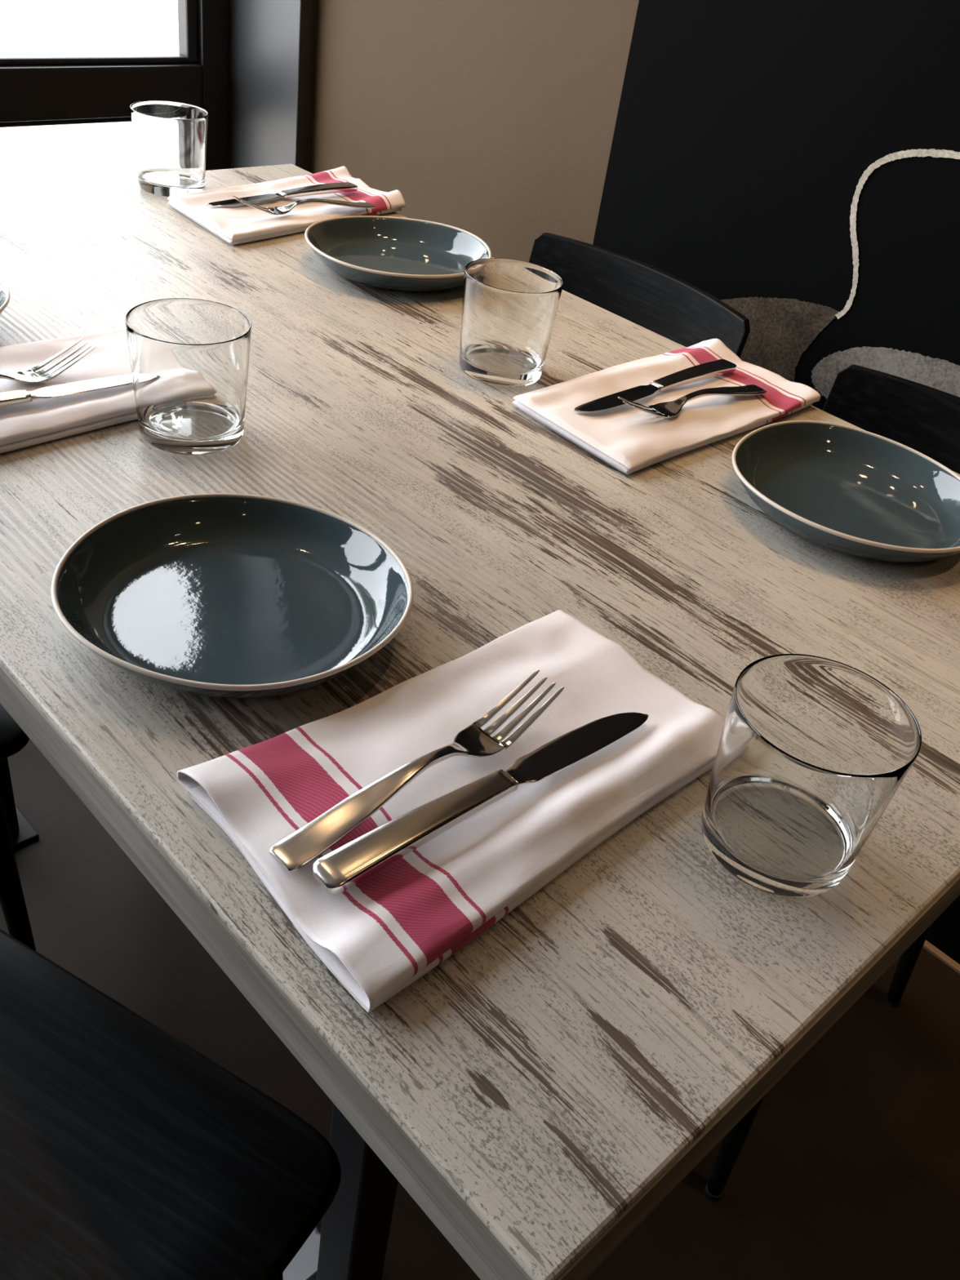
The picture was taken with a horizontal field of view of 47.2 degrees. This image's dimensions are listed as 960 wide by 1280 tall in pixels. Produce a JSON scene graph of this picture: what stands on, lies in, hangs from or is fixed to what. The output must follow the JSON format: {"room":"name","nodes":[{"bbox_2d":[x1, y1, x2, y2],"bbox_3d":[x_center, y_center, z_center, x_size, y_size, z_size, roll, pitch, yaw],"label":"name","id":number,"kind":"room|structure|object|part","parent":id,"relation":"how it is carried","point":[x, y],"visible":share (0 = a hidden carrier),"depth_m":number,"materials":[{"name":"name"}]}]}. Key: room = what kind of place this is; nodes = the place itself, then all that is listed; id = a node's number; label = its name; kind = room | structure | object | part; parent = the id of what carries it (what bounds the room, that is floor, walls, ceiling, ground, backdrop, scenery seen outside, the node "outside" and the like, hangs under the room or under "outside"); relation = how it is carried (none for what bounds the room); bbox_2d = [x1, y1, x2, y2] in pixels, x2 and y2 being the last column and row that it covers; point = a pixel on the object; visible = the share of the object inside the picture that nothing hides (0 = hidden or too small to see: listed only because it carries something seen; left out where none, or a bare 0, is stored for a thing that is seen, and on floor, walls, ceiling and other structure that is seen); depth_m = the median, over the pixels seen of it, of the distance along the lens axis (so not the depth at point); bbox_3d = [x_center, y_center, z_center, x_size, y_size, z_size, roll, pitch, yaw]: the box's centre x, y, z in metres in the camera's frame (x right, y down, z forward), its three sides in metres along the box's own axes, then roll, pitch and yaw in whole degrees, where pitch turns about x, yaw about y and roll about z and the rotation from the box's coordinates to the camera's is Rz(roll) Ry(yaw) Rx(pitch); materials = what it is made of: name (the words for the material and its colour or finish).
{"room":"restaurant dining room","nodes":[
{"label":"restaurant dining room","id":0,"kind":"room"},
{"bbox_2d":[311,0,639,262],"bbox_3d":[1.795,0.038,0.028,0.100,2.700,5.801,-24,48,-37],"label":"wall","id":1,"kind":"structure","parent":0,"point":[494,121],"depth_m":1.64,"materials":[{"name":"beige paint"}]},
{"bbox_2d":[228,0,317,172],"bbox_3d":[-0.304,-1.507,1.661,0.133,2.700,0.349,-24,48,-37],"label":"trim","id":2,"kind":"structure","parent":1,"relation":"attached to","point":[272,43],"depth_m":1.92,"materials":[{"name":"black metal"}]},
{"bbox_2d":[592,0,959,964],"bbox_3d":[1.924,0.179,-0.135,0.006,2.700,4.950,-24,48,-37],"label":"wall mural","id":3,"kind":"object","parent":1,"relation":"attached to","point":[795,164],"visible":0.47,"depth_m":1.30,"materials":[{"name":"black paint"}]},
{"bbox_2d":[922,940,959,974],"bbox_3d":[1.542,1.108,0.809,0.011,0.006,5.700,-24,48,-37],"label":"baseboard","id":4,"kind":"structure","parent":1,"relation":"attached to","point":[927,945],"depth_m":1.52,"materials":[{"name":"brown wood"}]},
{"bbox_2d":[0,738,959,1279],"bbox_3d":[-0.339,1.902,-0.598,5.173,0.100,6.150,-24,48,-37],"label":"floor","id":5,"kind":"structure","parent":0,"point":[847,1167],"depth_m":1.29,"materials":[{"name":"brown concrete"}]},
{"bbox_2d":[0,703,35,951],"bbox_3d":[-0.710,0.104,1.026,0.444,0.766,0.413,-24,48,-37],"label":"dining chair","id":6,"kind":"object","parent":5,"relation":"on","point":[13,739],"visible":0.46,"depth_m":1.12,"materials":[{"name":"black wood"}]},
{"bbox_3d":[-0.686,0.054,1.008,0.400,0.028,0.413,-24,48,-37],"label":"seat","id":7,"kind":"part","parent":6,"relation":"part of","materials":[{"name":"black wood"}]},
{"bbox_3d":[-0.494,0.259,1.148,0.054,0.432,0.031,14,36,6],"label":"leg","id":8,"kind":"part","parent":6,"relation":"part of","materials":[{"name":"black wood"}]},
{"bbox_2d":[0,928,341,1279],"bbox_3d":[-0.369,0.418,0.675,0.413,0.766,0.444,23,38,18],"label":"dining chair","id":9,"kind":"object","parent":5,"relation":"on","point":[127,1152],"visible":1,"depth_m":0.72,"materials":[{"name":"black wood"}]},
{"bbox_3d":[-0.168,0.527,0.856,0.054,0.432,0.031,3,36,-9],"label":"leg","id":10,"kind":"part","parent":9,"relation":"part of","materials":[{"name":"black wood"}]},
{"bbox_2d":[0,164,959,1279],"bbox_3d":[-0.171,0.076,1.197,0.802,0.750,1.282,-24,48,-37],"label":"dining table","id":11,"kind":"object","parent":5,"relation":"on","point":[539,1091],"visible":0.61,"depth_m":0.67,"materials":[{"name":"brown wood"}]},
{"bbox_2d":[0,280,10,315],"bbox_3d":[-0.517,-0.283,0.941,0.212,0.034,0.208,15,36,8],"label":"plate","id":12,"kind":"object","parent":11,"relation":"on","point":[5,295],"visible":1,"depth_m":0.97,"materials":[{"name":"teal ceramic"}]},
{"bbox_3d":[-0.517,-0.282,0.942,0.209,0.032,0.206,22,38,17],"label":"dish","id":13,"kind":"part","parent":12,"relation":"part of","materials":[{"name":"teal ceramic"}]},
{"bbox_3d":[-0.602,-0.026,1.268,0.045,0.702,0.045,-24,48,-37],"label":"leg","id":14,"kind":"part","parent":11,"relation":"part of","materials":[{"name":"black metal"}]},
{"bbox_3d":[-0.649,0.257,1.476,0.080,0.008,0.080,-24,48,-37],"label":"foot plate","id":15,"kind":"part","parent":11,"relation":"part of","materials":[{"name":"black metal"}]},
{"bbox_2d":[0,327,137,453],"bbox_3d":[-0.367,-0.197,0.867,0.289,0.022,0.173,-24,48,-37],"label":"folded napkin","id":16,"kind":"object","parent":11,"relation":"on","point":[40,420],"visible":0.59,"depth_m":0.87,"materials":[{"name":"white fabric"}]},
{"bbox_2d":[0,337,96,382],"bbox_3d":[-0.382,-0.200,0.841,0.026,0.021,0.188,33,42,29],"label":"fork","id":17,"kind":"object","parent":16,"relation":"on","point":[28,375],"visible":1,"depth_m":0.88,"materials":[{"name":"grey metal"}]},
{"bbox_2d":[0,374,133,408],"bbox_3d":[-0.351,-0.186,0.839,0.225,0.009,0.020,-23,47,-37],"label":"table knife","id":18,"kind":"object","parent":16,"relation":"on","point":[7,398],"visible":0.83,"depth_m":0.86,"materials":[{"name":"silver metal"}]},
{"bbox_3d":[-0.390,-0.169,0.807,0.119,0.009,0.020,-24,47,-37],"label":"handle","id":19,"kind":"part","parent":18,"relation":"part of","materials":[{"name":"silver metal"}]},
{"bbox_3d":[-0.308,-0.204,0.875,0.107,0.005,0.020,-24,47,-37],"label":"blade","id":20,"kind":"part","parent":18,"relation":"part of","materials":[{"name":"silver metal"}]},
{"bbox_2d":[129,100,208,196],"bbox_3d":[-0.383,-0.607,1.361,0.091,0.092,0.091,-24,48,-37],"label":"tumbler","id":21,"kind":"object","parent":11,"relation":"on","point":[170,137],"visible":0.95,"depth_m":1.34,"materials":[{"name":"clear glass"}]},
{"bbox_2d":[124,297,251,455],"bbox_3d":[-0.222,-0.201,0.845,0.091,0.092,0.091,-24,48,-37],"label":"tumbler","id":22,"kind":"object","parent":11,"relation":"on","point":[189,357],"visible":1,"depth_m":0.82,"materials":[{"name":"clear glass"}]},
{"bbox_2d":[50,493,413,697],"bbox_3d":[-0.147,-0.026,0.675,0.212,0.034,0.208,14,36,6],"label":"plate","id":23,"kind":"object","parent":11,"relation":"on","point":[223,595],"visible":1,"depth_m":0.69,"materials":[{"name":"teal ceramic"}]},
{"bbox_2d":[167,166,405,244],"bbox_3d":[-0.238,-0.550,1.375,0.158,0.023,0.323,30,41,26],"label":"folded napkin","id":24,"kind":"object","parent":11,"relation":"on","point":[234,224],"visible":0.75,"depth_m":1.34,"materials":[{"name":"white fabric"}]},
{"bbox_2d":[204,182,357,206],"bbox_3d":[-0.241,-0.552,1.361,0.020,0.009,0.225,35,43,31],"label":"table knife","id":25,"kind":"object","parent":24,"relation":"on","point":[332,188],"visible":0.97,"depth_m":1.37,"materials":[{"name":"silver metal"}]},
{"bbox_3d":[-0.283,-0.530,1.325,0.020,0.005,0.107,35,43,31],"label":"blade","id":26,"kind":"part","parent":25,"relation":"part of","materials":[{"name":"silver metal"}]},
{"bbox_3d":[-0.205,-0.571,1.395,0.020,0.009,0.119,35,43,31],"label":"handle","id":27,"kind":"part","parent":25,"relation":"part of","materials":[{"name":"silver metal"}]},
{"bbox_2d":[232,195,375,215],"bbox_3d":[-0.208,-0.527,1.324,0.188,0.021,0.026,-20,45,-34],"label":"fork","id":28,"kind":"object","parent":24,"relation":"on","point":[276,211],"visible":1,"depth_m":1.32,"materials":[{"name":"grey metal"}]},
{"bbox_3d":[-0.173,-0.537,1.351,0.098,0.014,0.019,-20,45,-34],"label":"handle","id":29,"kind":"part","parent":28,"relation":"part of","materials":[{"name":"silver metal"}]},
{"bbox_3d":[-0.130,0.642,1.068,0.080,0.008,0.080,-24,48,-37],"label":"foot plate","id":30,"kind":"part","parent":11,"relation":"part of","materials":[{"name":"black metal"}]},
{"bbox_3d":[-0.084,0.359,0.860,0.045,0.702,0.045,-24,48,-37],"label":"leg","id":31,"kind":"part","parent":11,"relation":"part of","materials":[{"name":"black metal"}]},
{"bbox_2d":[304,215,491,291],"bbox_3d":[-0.092,-0.434,1.241,0.212,0.034,0.208,-16,43,-30],"label":"plate","id":32,"kind":"object","parent":11,"relation":"on","point":[384,252],"visible":0.94,"depth_m":1.27,"materials":[{"name":"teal ceramic"}]},
{"bbox_2d":[177,609,724,1012],"bbox_3d":[0.004,0.067,0.592,0.288,0.020,0.172,-24,48,-37],"label":"folded napkin","id":33,"kind":"object","parent":11,"relation":"on","point":[379,935],"visible":0.96,"depth_m":0.57,"materials":[{"name":"white fabric"}]},
{"bbox_2d":[268,669,564,871],"bbox_3d":[-0.027,0.062,0.563,0.026,0.021,0.188,35,43,31],"label":"fork","id":34,"kind":"object","parent":33,"relation":"on","point":[294,851],"visible":1,"depth_m":0.55,"materials":[{"name":"grey metal"}]},
{"bbox_3d":[-0.059,0.081,0.536,0.019,0.014,0.098,35,43,31],"label":"handle","id":35,"kind":"part","parent":34,"relation":"part of","materials":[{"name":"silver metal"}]},
{"bbox_2d":[312,711,648,893],"bbox_3d":[0.011,0.074,0.566,0.225,0.009,0.020,-23,47,-36],"label":"table knife","id":36,"kind":"object","parent":33,"relation":"on","point":[337,871],"visible":1,"depth_m":0.54,"materials":[{"name":"grey metal"}]},
{"bbox_3d":[-0.029,0.090,0.535,0.119,0.009,0.020,-23,47,-36],"label":"handle","id":37,"kind":"part","parent":36,"relation":"part of","materials":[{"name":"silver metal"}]},
{"bbox_3d":[0.054,0.056,0.602,0.107,0.005,0.020,-23,47,-36],"label":"blade","id":38,"kind":"part","parent":36,"relation":"part of","materials":[{"name":"silver metal"}]},
{"bbox_2d":[458,257,563,386],"bbox_3d":[0.025,-0.296,1.029,0.091,0.092,0.091,-24,48,-37],"label":"tumbler","id":39,"kind":"object","parent":11,"relation":"on","point":[509,307],"visible":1,"depth_m":1.01,"materials":[{"name":"clear glass"}]},
{"bbox_2d":[511,338,820,474],"bbox_3d":[0.180,-0.229,1.032,0.297,0.022,0.153,-24,48,-37],"label":"folded napkin","id":40,"kind":"object","parent":11,"relation":"on","point":[629,439],"visible":0.91,"depth_m":1.00,"materials":[{"name":"white fabric"}]},
{"bbox_2d":[573,359,736,412],"bbox_3d":[0.168,-0.238,1.025,0.225,0.009,0.020,-24,48,-37],"label":"table knife","id":41,"kind":"object","parent":40,"relation":"on","point":[720,366],"visible":1,"depth_m":1.02,"materials":[{"name":"silver metal"}]},
{"bbox_3d":[0.124,-0.217,0.990,0.107,0.005,0.020,-24,48,-37],"label":"blade","id":42,"kind":"part","parent":41,"relation":"part of","materials":[{"name":"silver metal"}]},
{"bbox_3d":[0.206,-0.255,1.057,0.119,0.009,0.020,-24,48,-37],"label":"handle","id":43,"kind":"part","parent":41,"relation":"part of","materials":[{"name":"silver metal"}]},
{"bbox_2d":[617,384,766,418],"bbox_3d":[0.198,-0.223,1.001,0.188,0.021,0.026,-20,45,-34],"label":"fork","id":44,"kind":"object","parent":40,"relation":"on","point":[667,410],"visible":1,"depth_m":0.99,"materials":[{"name":"grey metal"}]},
{"bbox_3d":[0.233,-0.233,1.028,0.098,0.014,0.019,-20,45,-34],"label":"handle","id":45,"kind":"part","parent":44,"relation":"part of","materials":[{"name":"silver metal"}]},
{"bbox_2d":[700,653,921,897],"bbox_3d":[0.163,0.071,0.561,0.091,0.092,0.091,-24,48,-37],"label":"tumbler","id":46,"kind":"object","parent":11,"relation":"on","point":[813,751],"visible":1,"depth_m":0.55,"materials":[{"name":"clear glass"}]},
{"bbox_2d":[732,420,959,562],"bbox_3d":[0.306,-0.118,0.901,0.208,0.034,0.212,6,36,-5],"label":"plate","id":47,"kind":"object","parent":11,"relation":"on","point":[849,490],"visible":1,"depth_m":0.93,"materials":[{"name":"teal ceramic"}]},
{"bbox_2d":[528,232,750,358],"bbox_3d":[0.011,-0.079,1.435,0.444,0.766,0.413,-24,48,-37],"label":"dining chair","id":48,"kind":"object","parent":5,"relation":"on","point":[648,296],"visible":0.16,"depth_m":1.35,"materials":[{"name":"black wood"}]},
{"bbox_2d":[704,364,959,1201],"bbox_3d":[0.322,0.152,1.191,0.444,0.766,0.413,-24,48,-37],"label":"dining chair","id":49,"kind":"object","parent":5,"relation":"on","point":[923,419],"visible":0.19,"depth_m":1.15,"materials":[{"name":"black wood"}]},
{"bbox_3d":[0.279,0.424,1.095,0.031,0.432,0.054,0,37,-12],"label":"leg","id":50,"kind":"part","parent":49,"relation":"part of","materials":[{"name":"black wood"}]},
{"bbox_3d":[0.490,-0.143,1.127,0.064,0.176,0.336,-24,48,-37],"label":"backrest","id":51,"kind":"part","parent":49,"relation":"part of","materials":[{"name":"black wood"}]},
{"bbox_3d":[0.528,0.310,1.306,0.113,0.432,0.032,-14,42,-29],"label":"leg","id":52,"kind":"part","parent":49,"relation":"part of","materials":[{"name":"black wood"}]},
{"bbox_3d":[-3.361,-0.181,-0.824,1.900,2.700,0.090,-24,48,-37],"label":"wall","id":53,"kind":"structure","parent":0,"visible":0},
{"bbox_2d":[0,0,229,170],"bbox_3d":[-1.533,-1.004,0.703,3.140,2.700,0.070,-24,48,-37],"label":"window","id":54,"kind":"structure","parent":53,"relation":"in","point":[36,89],"depth_m":1.89,"materials":[{"name":"black metal"}]},
{"label":"outside","id":55,"kind":"structure","parent":0,"visible":0},
{"bbox_2d":[0,0,178,186],"bbox_3d":[-10.945,-7.079,9.476,50.000,0.130,28.040,-24,48,-37],"label":"sidewalk","id":56,"kind":"structure","parent":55,"point":[52,153],"depth_m":6.23,"materials":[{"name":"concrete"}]}
]}

